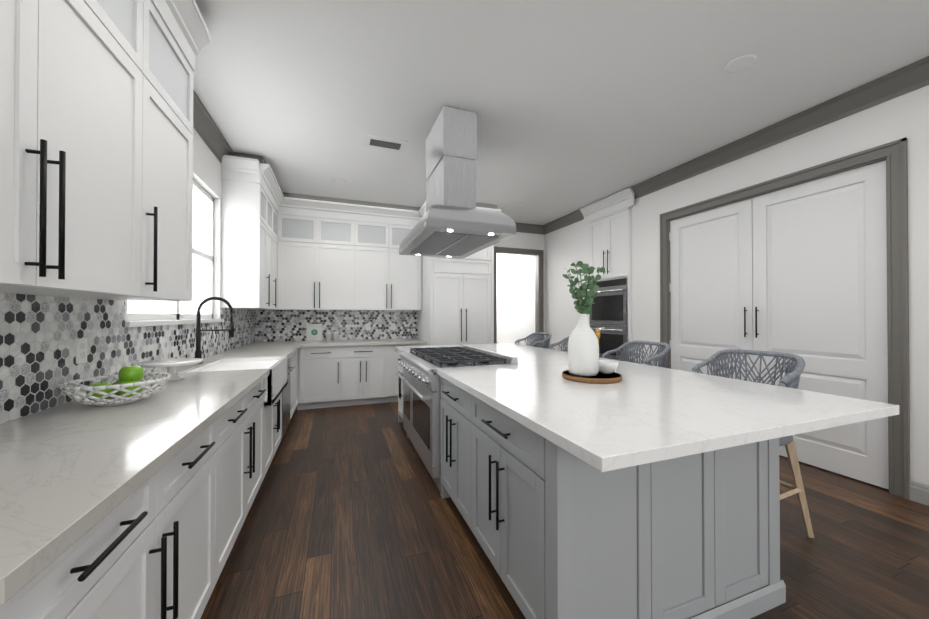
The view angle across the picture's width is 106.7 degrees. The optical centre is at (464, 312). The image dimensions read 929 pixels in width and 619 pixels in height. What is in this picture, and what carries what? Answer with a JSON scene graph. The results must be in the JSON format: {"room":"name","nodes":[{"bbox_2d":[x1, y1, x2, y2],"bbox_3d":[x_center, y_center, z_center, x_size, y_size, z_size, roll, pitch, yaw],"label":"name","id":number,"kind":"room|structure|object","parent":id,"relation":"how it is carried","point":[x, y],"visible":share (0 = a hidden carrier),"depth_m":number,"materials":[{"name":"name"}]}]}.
{"room":"kitchen","nodes":[
{"label":"kitchen","id":0,"kind":"room"},
{"bbox_2d":[125,128,221,321],"bbox_3d":[-1.607,-0.211,0.832,0.140,3.050,9.270,0,0,-20],"label":"wall","id":1,"kind":"structure","parent":0,"point":[207,173],"depth_m":3.27,"materials":[{"name":"white paint"}]},
{"bbox_2d":[0,0,155,299],"bbox_3d":[-1.388,-0.865,0.954,0.349,1.580,1.179,0,0,-20],"label":"upper cabinet","id":2,"kind":"object","parent":1,"relation":"attached to","point":[96,149],"depth_m":1.16,"materials":[{"name":"white wood"}]},
{"bbox_2d":[0,293,255,423],"bbox_3d":[-2.204,0.174,2.676,0.008,0.474,5.150,0,0,-20],"label":"tile backsplash","id":3,"kind":"structure","parent":1,"relation":"attached to","point":[40,335],"depth_m":1.59,"materials":[{"name":"grey tile"}]},
{"bbox_2d":[76,338,86,363],"bbox_3d":[-1.817,0.179,1.642,0.007,0.116,0.070,0,0,-20],"label":"electrical outlet plate","id":4,"kind":"object","parent":3,"relation":"attached to","point":[81,350],"depth_m":1.64,"materials":[{"name":"white plastic"}]},
{"bbox_2d":[117,0,195,300],"bbox_3d":[-1.657,-0.860,1.687,0.349,1.580,0.620,0,0,-20],"label":"upper cabinet","id":5,"kind":"object","parent":1,"relation":"attached to","point":[175,34],"depth_m":1.81,"materials":[{"name":"white wood"}]},
{"bbox_2d":[125,179,223,326],"bbox_3d":[-2.309,-0.553,2.787,0.175,1.280,1.760,0,0,-20],"label":"window","id":6,"kind":"structure","parent":1,"relation":"in","point":[206,249],"depth_m":3.38,"materials":[{"name":"white glass"}]},
{"bbox_2d":[221,156,267,307],"bbox_3d":[-2.475,-0.845,3.921,0.349,1.580,0.459,0,0,-20],"label":"upper cabinet","id":7,"kind":"object","parent":1,"relation":"attached to","point":[244,277],"depth_m":3.71,"materials":[{"name":"white wood"}]},
{"bbox_2d":[240,180,271,309],"bbox_3d":[-2.602,-0.842,4.268,0.349,1.580,0.519,0,0,-20],"label":"upper cabinet","id":8,"kind":"object","parent":1,"relation":"attached to","point":[269,181],"depth_m":4.36,"materials":[{"name":"white wood"}]},
{"bbox_2d":[272,184,283,309],"bbox_3d":[-2.705,-0.840,4.636,0.408,1.580,0.480,0,0,-20],"label":"upper cabinet","id":9,"kind":"object","parent":1,"relation":"attached to","point":[277,196],"depth_m":4.88,"materials":[{"name":"white wood"}]},
{"bbox_2d":[277,232,544,341],"bbox_3d":[-0.711,-0.175,6.032,5.120,3.050,0.120,0,0,-20],"label":"wall","id":10,"kind":"structure","parent":0,"point":[521,240],"depth_m":6.69,"materials":[{"name":"white paint"}]},
{"bbox_2d":[284,197,359,309],"bbox_3d":[-2.191,-0.836,5.212,1.115,1.580,0.408,0,0,-20],"label":"upper cabinet","id":11,"kind":"object","parent":10,"relation":"attached to","point":[322,238],"depth_m":5.08,"materials":[{"name":"white wood"}]},
{"bbox_2d":[256,310,417,341],"bbox_3d":[-1.933,0.194,5.513,2.408,0.474,0.008,0,0,-20],"label":"tile backsplash","id":12,"kind":"structure","parent":10,"relation":"attached to","point":[271,325],"depth_m":5.49,"materials":[{"name":"grey tile"}]},
{"bbox_2d":[366,323,370,329],"bbox_3d":[-1.568,0.227,5.638,0.070,0.116,0.007,0,0,-20],"label":"electrical outlet plate","id":13,"kind":"object","parent":12,"relation":"attached to","point":[368,325],"depth_m":5.64,"materials":[{"name":"white plastic"}]},
{"bbox_2d":[360,205,421,310],"bbox_3d":[-1.267,-0.833,5.582,1.112,1.580,0.348,0,0,-20],"label":"upper cabinet","id":14,"kind":"object","parent":10,"relation":"attached to","point":[389,280],"depth_m":5.41,"materials":[{"name":"white wood"}]},
{"bbox_2d":[193,0,928,224],"bbox_3d":[0.234,-1.769,3.290,5.600,0.100,13.000,0,0,-20],"label":"ceiling","id":15,"kind":"structure","parent":0,"point":[575,105],"depth_m":2.55,"materials":[{"name":"white paint"}]},
{"bbox_2d":[363,134,407,152],"bbox_3d":[-0.801,-1.707,3.496,0.420,0.019,0.240,0,0,-20],"label":"ceiling vent","id":16,"kind":"object","parent":15,"relation":"in","point":[384,143],"visible":1,"depth_m":3.47,"materials":[{"name":"white metal"}]},
{"bbox_2d":[399,105,515,257],"bbox_3d":[-0.141,-1.166,3.202,0.722,1.105,1.240,0,0,-20],"label":"range hood","id":17,"kind":"object","parent":15,"relation":"hanging from","point":[453,222],"visible":1,"depth_m":2.91,"materials":[{"name":"silver metal"}]},
{"bbox_2d":[724,54,756,72],"bbox_3d":[1.905,-1.720,2.389,0.178,0.009,0.178,0,0,-29],"label":"recessed light","id":18,"kind":"object","parent":15,"relation":"in","point":[740,63],"depth_m":2.38,"materials":[{"name":"white plastic"}]},
{"bbox_2d":[200,402,928,618],"bbox_3d":[0.234,1.381,3.268,5.600,0.100,13.000,0,0,-20],"label":"floor","id":19,"kind":"structure","parent":0,"point":[352,514],"depth_m":1.97,"materials":[{"name":"brown wood"}]},
{"bbox_2d":[0,418,223,618],"bbox_3d":[-1.223,0.877,0.922,0.648,0.876,1.189,0,0,-20],"label":"base cabinet","id":20,"kind":"object","parent":19,"relation":"on","point":[139,509],"depth_m":1.01,"materials":[{"name":"white wood"}]},
{"bbox_2d":[0,342,299,609],"bbox_3d":[-1.883,0.432,2.781,0.684,0.040,5.169,0,0,-20],"label":"countertop","id":21,"kind":"structure","parent":20,"relation":"on","point":[64,468],"depth_m":0.99,"materials":[{"name":"white stone"}]},
{"bbox_2d":[57,364,171,405],"bbox_3d":[-1.562,0.319,1.563,0.367,0.168,0.367,0,0,-20],"label":"fruit bowl","id":22,"kind":"object","parent":21,"relation":"on","point":[128,386],"visible":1,"depth_m":1.52,"materials":[{"name":"white ceramic"}]},
{"bbox_2d":[137,358,201,380],"bbox_3d":[-1.789,0.350,2.109,0.304,0.114,0.304,0,0,-20],"label":"cake stand","id":23,"kind":"object","parent":21,"relation":"on","point":[170,365],"visible":0.79,"depth_m":2.09,"materials":[{"name":"white ceramic"}]},
{"bbox_2d":[195,297,234,363],"bbox_3d":[-2.075,0.139,2.882,0.284,0.547,0.107,0,0,-20],"label":"faucet","id":24,"kind":"object","parent":21,"relation":"on","point":[230,330],"visible":0.96,"depth_m":2.83,"materials":[{"name":"black metal"}]},
{"bbox_2d":[180,354,287,405],"bbox_3d":[-1.842,0.554,2.870,0.565,0.270,0.863,0,0,-20],"label":"sink","id":25,"kind":"object","parent":21,"relation":"in","point":[278,379],"depth_m":2.95,"materials":[{"name":"white ceramic"}]},
{"bbox_2d":[224,378,267,564],"bbox_3d":[-1.590,0.884,1.927,0.648,0.876,1.189,0,0,-20],"label":"base cabinet","id":26,"kind":"object","parent":19,"relation":"on","point":[245,425],"depth_m":1.99,"materials":[{"name":"white wood"}]},
{"bbox_2d":[268,394,283,467],"bbox_3d":[-1.915,0.890,2.813,0.648,0.876,0.936,0,0,-20],"label":"base cabinet","id":27,"kind":"object","parent":19,"relation":"on","point":[275,413],"depth_m":2.94,"materials":[{"name":"white wood"}]},
{"bbox_2d":[284,358,291,433],"bbox_3d":[-2.178,0.895,3.531,0.648,0.876,0.725,0,0,-20],"label":"base cabinet","id":28,"kind":"object","parent":19,"relation":"on","point":[287,389],"depth_m":3.77,"materials":[{"name":"white"}]},
{"bbox_2d":[292,346,303,414],"bbox_3d":[-2.393,0.900,4.227,0.723,0.876,0.840,0,0,-20],"label":"base cabinet","id":29,"kind":"object","parent":19,"relation":"on","point":[298,358],"depth_m":4.71,"materials":[{"name":"white wood"}]},
{"bbox_2d":[304,346,347,409],"bbox_3d":[-2.087,0.906,5.082,0.640,0.876,0.700,0,0,-20],"label":"base cabinet","id":30,"kind":"object","parent":19,"relation":"on","point":[325,367],"depth_m":4.83,"materials":[{"name":"white wood"}]},
{"bbox_2d":[300,338,423,345],"bbox_3d":[-1.508,0.449,5.303,1.754,0.040,0.689,0,0,-20],"label":"countertop","id":31,"kind":"structure","parent":30,"relation":"on","point":[409,341],"depth_m":5.11,"materials":[{"name":"white stone"}]},
{"bbox_2d":[306,324,338,340],"bbox_3d":[-2.189,0.299,5.338,0.470,0.260,0.130,0,0,-20],"label":"decor","id":32,"kind":"object","parent":31,"relation":"on","point":[314,332],"visible":1,"depth_m":5.33,"materials":[{"name":"white ceramic"}]},
{"bbox_2d":[348,346,387,405],"bbox_3d":[-1.576,0.907,5.297,0.705,0.876,0.649,0,0,-20],"label":"base cabinet","id":33,"kind":"object","parent":19,"relation":"on","point":[367,365],"depth_m":5.03,"materials":[{"name":"white wood"}]},
{"bbox_2d":[388,342,426,401],"bbox_3d":[-1.025,0.909,5.498,0.709,0.876,0.649,0,0,-20],"label":"base cabinet","id":34,"kind":"object","parent":19,"relation":"on","point":[392,352],"depth_m":5.15,"materials":[{"name":"white wood"}]},
{"bbox_2d":[396,345,517,490],"bbox_3d":[-0.148,0.843,3.185,0.772,0.975,1.216,0,0,-20],"label":"range","id":35,"kind":"object","parent":19,"relation":"on","point":[420,377],"visible":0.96,"depth_m":2.81,"materials":[{"name":"silver metal"}]},
{"bbox_2d":[418,201,500,344],"bbox_3d":[-0.154,-0.138,5.660,1.210,2.970,0.960,0,0,-20],"label":"tall cabinet","id":36,"kind":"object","parent":19,"relation":"on","point":[457,301],"depth_m":5.30,"materials":[{"name":"white wood"}]},
{"bbox_2d":[515,332,550,348],"bbox_3d":[0.859,0.803,4.588,0.500,1.078,0.529,0,0,-20],"label":"stool","id":37,"kind":"object","parent":19,"relation":"on","point":[544,342],"visible":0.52,"depth_m":4.74,"materials":[{"name":"grey wicker"}]},
{"bbox_2d":[547,336,569,351],"bbox_3d":[1.141,0.798,3.817,0.500,1.078,0.529,0,0,-20],"label":"stool","id":38,"kind":"object","parent":19,"relation":"on","point":[562,342],"visible":0.15,"depth_m":4.07,"materials":[{"name":"grey wicker"}]},
{"bbox_2d":[398,351,785,618],"bbox_3d":[0.303,0.888,2.919,1.260,0.880,3.318,0,0,-20],"label":"kitchen island","id":39,"kind":"object","parent":19,"relation":"on","point":[640,491],"depth_m":1.41,"materials":[{"name":"grey wood"}]},
{"bbox_2d":[396,343,898,474],"bbox_3d":[0.509,0.428,2.902,1.600,0.040,3.590,0,0,-20],"label":"island countertop","id":40,"kind":"structure","parent":39,"relation":"on","point":[653,414],"depth_m":1.46,"materials":[{"name":"white stone"}]},
{"bbox_2d":[562,261,621,383],"bbox_3d":[0.779,0.038,2.122,0.418,0.727,0.351,0,0,-20],"label":"decor","id":41,"kind":"object","parent":40,"relation":"on","point":[586,364],"visible":1,"depth_m":2.04,"materials":[{"name":"white ceramic"}]},
{"bbox_2d":[580,187,633,360],"bbox_3d":[2.112,-0.175,5.157,0.139,3.038,1.025,0,0,-20],"label":"tall cabinet","id":42,"kind":"object","parent":19,"relation":"on","point":[608,219],"visible":0.58,"depth_m":5.06,"materials":[{"name":"white wood"}]},
{"bbox_2d":[602,340,669,367],"bbox_3d":[1.440,0.792,3.001,0.484,1.078,0.522,0,0,-17],"label":"stool","id":43,"kind":"object","parent":19,"relation":"on","point":[661,358],"visible":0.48,"depth_m":3.14,"materials":[{"name":"grey wicker"}]},
{"bbox_2d":[692,349,813,537],"bbox_3d":[1.743,0.786,2.174,0.484,1.078,0.522,0,0,-24],"label":"stool","id":44,"kind":"object","parent":19,"relation":"on","point":[791,377],"visible":0.35,"depth_m":2.15,"materials":[{"name":"grey wicker"}]},
{"bbox_2d":[497,85,928,484],"bbox_3d":[2.647,-0.188,4.163,0.180,3.050,12.600,0,0,-20],"label":"wall","id":45,"kind":"structure","parent":0,"point":[906,115],"depth_m":3.42,"materials":[{"name":"white paint"}]},
{"bbox_2d":[193,56,928,499],"bbox_3d":[0.862,-0.205,1.736,5.120,3.050,9.270,0,0,-20],"label":"crown molding","id":46,"kind":"structure","parent":45,"relation":"attached to","point":[887,88],"depth_m":2.82,"materials":[{"name":"grey wood"}]},
{"bbox_2d":[669,160,888,488],"bbox_3d":[2.849,0.090,3.418,0.080,2.460,1.811,0,0,-20],"label":"pantry doors","id":47,"kind":"structure","parent":45,"relation":"in","point":[800,270],"depth_m":3.02,"materials":[{"name":"white wood"}]},
{"bbox_2d":[909,480,928,505],"bbox_3d":[3.937,1.240,0.343,0.016,0.140,4.498,0,0,-20],"label":"baseboard","id":48,"kind":"structure","parent":45,"relation":"attached to","point":[918,492],"depth_m":2.40,"materials":[{"name":"grey wood"}]}
]}

